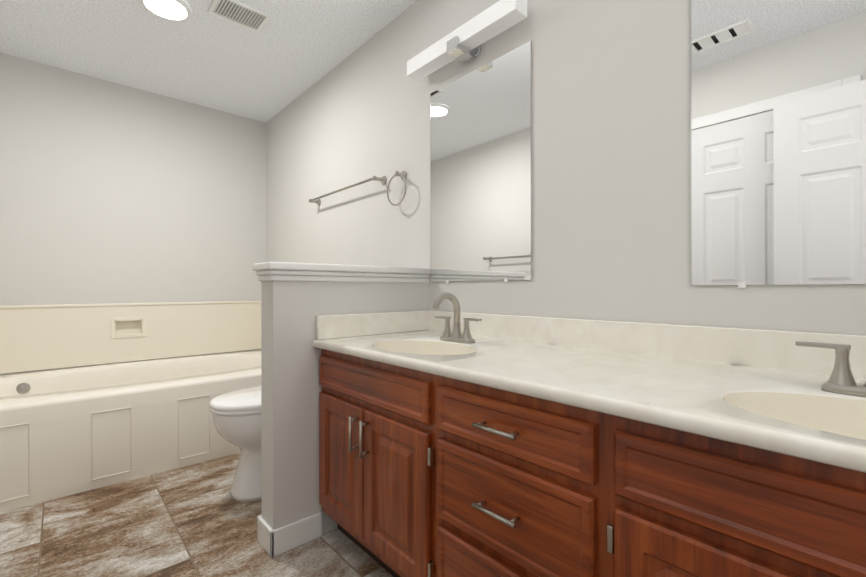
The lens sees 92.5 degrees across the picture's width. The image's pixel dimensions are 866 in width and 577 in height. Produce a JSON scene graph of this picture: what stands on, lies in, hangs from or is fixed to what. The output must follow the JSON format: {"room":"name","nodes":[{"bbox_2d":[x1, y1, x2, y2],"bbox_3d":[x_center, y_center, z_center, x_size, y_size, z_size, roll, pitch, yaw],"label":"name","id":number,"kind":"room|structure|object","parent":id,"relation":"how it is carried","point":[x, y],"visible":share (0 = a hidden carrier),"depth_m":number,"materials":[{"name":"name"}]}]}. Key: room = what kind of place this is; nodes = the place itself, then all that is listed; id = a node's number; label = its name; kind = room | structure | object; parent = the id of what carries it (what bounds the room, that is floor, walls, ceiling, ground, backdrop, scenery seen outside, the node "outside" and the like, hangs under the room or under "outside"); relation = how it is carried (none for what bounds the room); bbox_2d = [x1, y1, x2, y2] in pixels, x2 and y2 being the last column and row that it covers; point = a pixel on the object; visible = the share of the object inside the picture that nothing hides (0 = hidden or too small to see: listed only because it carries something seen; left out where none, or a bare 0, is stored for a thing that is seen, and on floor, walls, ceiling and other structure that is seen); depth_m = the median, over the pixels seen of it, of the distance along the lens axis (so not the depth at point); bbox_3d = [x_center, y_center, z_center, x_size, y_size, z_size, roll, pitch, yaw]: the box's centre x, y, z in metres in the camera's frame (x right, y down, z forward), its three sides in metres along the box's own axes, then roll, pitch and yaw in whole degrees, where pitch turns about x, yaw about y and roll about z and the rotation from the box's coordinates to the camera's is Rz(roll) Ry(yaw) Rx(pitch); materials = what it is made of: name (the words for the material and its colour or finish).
{"room":"bathroom","nodes":[
{"label":"bathroom","id":0,"kind":"room"},
{"bbox_2d":[0,53,265,373],"bbox_3d":[-2.179,-0.235,3.063,2.035,2.440,0.100,0,0,-42],"label":"wall","id":1,"kind":"structure","parent":0,"point":[111,192],"depth_m":2.96,"materials":[{"name":"white paint"}]},
{"bbox_2d":[0,301,260,373],"bbox_3d":[-1.794,0.544,2.635,1.834,0.880,1.108,0,0,-42],"label":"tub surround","id":2,"kind":"structure","parent":1,"relation":"attached to","point":[39,337],"depth_m":2.94,"materials":[{"name":"beige"}]},
{"bbox_2d":[0,452,392,576],"bbox_3d":[-1.054,1.032,1.172,2.891,0.100,4.413,0,0,-42],"label":"floor","id":3,"kind":"structure","parent":0,"point":[195,520],"depth_m":1.63,"materials":[{"name":"tile"}]},
{"bbox_2d":[0,349,260,512],"bbox_3d":[-1.787,0.754,2.628,1.831,0.460,1.065,0,0,-42],"label":"bathtub","id":4,"kind":"object","parent":3,"relation":"on","point":[64,432],"visible":0.85,"depth_m":2.15,"materials":[{"name":"white plastic"}]},
{"bbox_2d":[209,386,261,501],"bbox_3d":[-0.707,0.582,2.162,0.820,0.800,0.500,0,0,-42],"label":"toilet","id":5,"kind":"object","parent":3,"relation":"on","point":[236,415],"visible":0.31,"depth_m":1.91,"materials":[{"name":"white ceramic"}]},
{"bbox_2d":[313,346,865,576],"bbox_3d":[0.418,0.605,1.078,0.622,0.751,2.004,0,0,-42],"label":"bathroom vanity","id":6,"kind":"object","parent":3,"relation":"on","point":[503,445],"depth_m":0.86,"materials":[{"name":"brown wood"}]},
{"bbox_2d":[313,330,865,461],"bbox_3d":[0.416,0.214,1.077,0.585,0.028,2.004,0,0,-42],"label":"countertop","id":7,"kind":"structure","parent":6,"relation":"on","point":[691,391],"depth_m":0.92,"materials":[{"name":"white stone"}]},
{"bbox_2d":[369,338,484,353],"bbox_3d":[-0.038,0.274,1.446,0.296,0.138,0.438,0,0,-42],"label":"sink","id":8,"kind":"object","parent":7,"relation":"in","point":[418,345],"depth_m":1.61,"materials":[{"name":"beige ceramic"}]},
{"bbox_2d":[433,292,481,343],"bbox_3d":[0.056,0.107,1.544,0.149,0.186,0.238,0,0,-42],"label":"faucet","id":9,"kind":"object","parent":7,"relation":"on","point":[456,335],"visible":1,"depth_m":1.56,"materials":[{"name":"silver metal"}]},
{"bbox_2d":[729,386,865,433],"bbox_3d":[0.701,0.273,0.624,0.296,0.138,0.438,0,0,-42],"label":"sink","id":10,"kind":"object","parent":7,"relation":"in","point":[823,409],"depth_m":0.79,"materials":[{"name":"beige ceramic"}]},
{"bbox_2d":[795,341,865,396],"bbox_3d":[0.788,0.106,0.730,0.149,0.186,0.238,0,0,-42],"label":"faucet","id":11,"kind":"object","parent":7,"relation":"on","point":[841,380],"visible":1,"depth_m":0.79,"materials":[{"name":"silver metal"}]},
{"bbox_2d":[0,0,416,121],"bbox_3d":[-1.058,-1.508,1.174,2.891,0.100,4.413,0,0,-42],"label":"ceiling","id":12,"kind":"structure","parent":0,"point":[289,52],"depth_m":2.47,"materials":[{"name":"paint"}]},
{"bbox_2d":[140,0,190,20],"bbox_3d":[-1.367,-1.443,2.124,0.224,0.027,0.224,0,0,-42],"label":"recessed light","id":13,"kind":"object","parent":12,"relation":"in","point":[177,10],"visible":1,"depth_m":2.12,"materials":[{"name":"white"}]},
{"bbox_2d":[207,0,270,32],"bbox_3d":[-1.024,-1.451,2.190,0.260,0.012,0.190,0,0,-42],"label":"ceiling vent","id":14,"kind":"object","parent":12,"relation":"in","point":[239,13],"visible":0.98,"depth_m":2.19,"materials":[{"name":"white metal"}]},
{"bbox_2d":[261,275,427,533],"bbox_3d":[-0.346,0.457,1.827,0.761,1.050,0.122,0,0,-42],"label":"wall","id":15,"kind":"structure","parent":0,"point":[291,388],"depth_m":1.59,"materials":[{"name":"white paint"}]},
{"bbox_2d":[253,262,430,557],"bbox_3d":[-0.356,0.442,1.818,0.786,1.079,0.174,0,0,-42],"label":"trim","id":16,"kind":"structure","parent":15,"relation":"attached to","point":[280,540],"depth_m":1.60,"materials":[{"name":"white wood"}]},
{"bbox_2d":[316,310,428,337],"bbox_3d":[-0.243,0.153,1.819,0.572,0.095,0.020,0,0,-42],"label":"backsplash","id":17,"kind":"structure","parent":15,"relation":"attached to","point":[340,325],"depth_m":1.78,"materials":[{"name":"beige stone"}]},
{"bbox_2d":[266,0,865,404],"bbox_3d":[-0.018,-0.239,2.106,0.100,2.440,4.413,0,0,-42],"label":"wall","id":18,"kind":"structure","parent":0,"point":[611,197],"depth_m":1.50,"materials":[{"name":"white paint"}]},
{"bbox_2d":[309,176,386,205],"bbox_3d":[-0.561,-0.603,2.578,0.074,0.047,0.827,0,0,-42],"label":"towel rail","id":19,"kind":"object","parent":18,"relation":"attached to","point":[382,180],"visible":1,"depth_m":2.46,"materials":[{"name":"silver metal"}]},
{"bbox_2d":[387,171,406,205],"bbox_3d":[-0.172,-0.523,2.160,0.054,0.189,0.165,0,0,-42],"label":"towel ring","id":20,"kind":"object","parent":18,"relation":"attached to","point":[403,175],"visible":1,"depth_m":2.16,"materials":[{"name":"silver metal"}]},
{"bbox_2d":[407,0,526,80],"bbox_3d":[0.122,-1.043,1.781,0.122,0.092,0.640,0,0,-42],"label":"vanity light","id":21,"kind":"object","parent":18,"relation":"attached to","point":[464,42],"visible":1,"depth_m":1.72,"materials":[{"name":"white painted metal"}]},
{"bbox_2d":[430,41,531,282],"bbox_3d":[0.182,-0.486,1.800,0.009,0.922,0.578,0,0,-42],"label":"mirror","id":22,"kind":"object","parent":18,"relation":"attached to","point":[481,165],"visible":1,"depth_m":1.76,"materials":[{"name":"clear glass"}]},
{"bbox_2d":[690,0,865,287],"bbox_3d":[1.025,-0.473,0.861,0.009,0.943,0.867,0,0,-42],"label":"mirror","id":23,"kind":"object","parent":18,"relation":"attached to","point":[778,134],"visible":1,"depth_m":1.04,"materials":[{"name":"clear glass"}]}
]}

